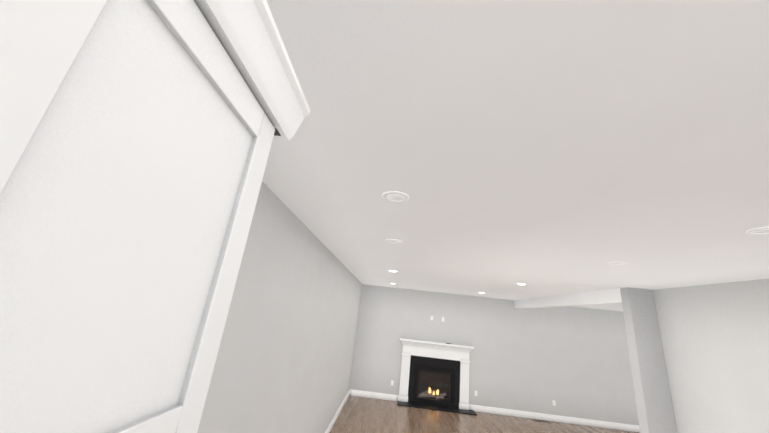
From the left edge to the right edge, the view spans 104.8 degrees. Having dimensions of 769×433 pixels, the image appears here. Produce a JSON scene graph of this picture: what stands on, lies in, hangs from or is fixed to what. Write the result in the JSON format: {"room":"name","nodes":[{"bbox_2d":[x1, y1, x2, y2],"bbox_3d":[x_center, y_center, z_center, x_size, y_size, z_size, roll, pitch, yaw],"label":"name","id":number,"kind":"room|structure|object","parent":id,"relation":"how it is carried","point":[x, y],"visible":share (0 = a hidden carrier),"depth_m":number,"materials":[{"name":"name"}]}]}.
{"room":"living room","nodes":[
{"label":"living room","id":0,"kind":"room"},
{"bbox_2d":[197,181,362,432],"bbox_3d":[-0.995,0.991,1.242,0.140,2.740,14.280,5,-18,3],"label":"wall","id":1,"kind":"structure","parent":0,"point":[284,360],"depth_m":2.46,"materials":[{"name":"paint"}]},
{"bbox_2d":[0,0,309,432],"bbox_3d":[-0.555,-0.121,0.198,0.648,0.685,0.956,5,-18,3],"label":"upper cabinet","id":2,"kind":"object","parent":1,"relation":"attached to","point":[136,137],"visible":1,"depth_m":0.33,"materials":[{"name":"white wood"}]},
{"bbox_2d":[330,395,639,432],"bbox_3d":[3.236,2.737,0.552,8.950,0.100,14.280,5,-18,3],"label":"floor","id":3,"kind":"structure","parent":0,"point":[357,414],"depth_m":6.38,"materials":[{"name":"brown wood"}]},
{"bbox_2d":[397,338,476,415],"bbox_3d":[1.296,4.001,7.591,1.925,1.483,0.780,5,-18,3],"label":"fireplace","id":4,"kind":"object","parent":3,"relation":"on","point":[434,375],"visible":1,"depth_m":7.56,"materials":[{"name":"wood"}]},
{"bbox_2d":[350,285,638,424],"bbox_3d":[3.548,3.622,7.702,8.650,2.740,0.140,5,-18,3],"label":"wall","id":5,"kind":"structure","parent":0,"point":[572,361],"depth_m":7.70,"materials":[{"name":"paint"}]},
{"bbox_2d":[325,389,639,432],"bbox_3d":[3.238,2.625,0.590,8.650,0.135,14.000,5,-18,3],"label":"baseboard","id":6,"kind":"structure","parent":5,"relation":"attached to","point":[532,415],"depth_m":7.19,"materials":[{"name":"white wood"}]},
{"bbox_2d":[262,0,768,311],"bbox_3d":[3.533,0.054,1.436,8.950,0.100,14.280,5,-18,3],"label":"ceiling","id":7,"kind":"structure","parent":0,"point":[543,148],"depth_m":1.20,"materials":[{"name":"paint"}]},
{"bbox_2d":[386,239,402,243],"bbox_3d":[0.100,0.257,3.038,0.176,0.007,0.176,5,-18,3],"label":"recessed light","id":8,"kind":"object","parent":7,"relation":"in","point":[394,241],"visible":0.98,"depth_m":3.03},
{"bbox_2d":[382,191,408,201],"bbox_3d":[0.070,-0.124,1.890,0.176,0.007,0.176,5,-18,3],"label":"recessed light","id":9,"kind":"object","parent":7,"relation":"in","point":[393,196],"visible":1,"depth_m":1.88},
{"bbox_2d":[514,288,621,308],"bbox_3d":[3.551,1.771,6.162,0.150,0.200,3.950,5,-18,3],"label":"beam","id":10,"kind":"structure","parent":7,"relation":"attached to","point":[607,297],"depth_m":5.37,"materials":[{"name":"paint"}]},
{"bbox_2d":[606,262,628,265],"bbox_3d":[2.307,0.467,2.932,0.176,0.007,0.176,5,-18,3],"label":"recessed light","id":11,"kind":"object","parent":7,"relation":"in","point":[617,263],"visible":0.98,"depth_m":2.93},
{"bbox_2d":[745,226,768,234],"bbox_3d":[2.297,0.085,1.774,0.176,0.007,0.176,5,-18,3],"label":"recessed light","id":12,"kind":"object","parent":7,"relation":"in","point":[760,231],"visible":0.98,"depth_m":1.80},
{"bbox_2d":[620,287,677,432],"bbox_3d":[3.462,2.333,3.816,0.340,2.740,0.150,5,-18,3],"label":"wall","id":13,"kind":"structure","parent":0,"point":[654,406],"depth_m":3.89,"materials":[{"name":"paint"}]},
{"bbox_2d":[653,279,768,432],"bbox_3d":[3.673,1.999,2.731,0.140,2.740,2.410,5,-18,3],"label":"wall","id":14,"kind":"structure","parent":0,"point":[715,340],"depth_m":3.26,"materials":[{"name":"paint"}]}
]}

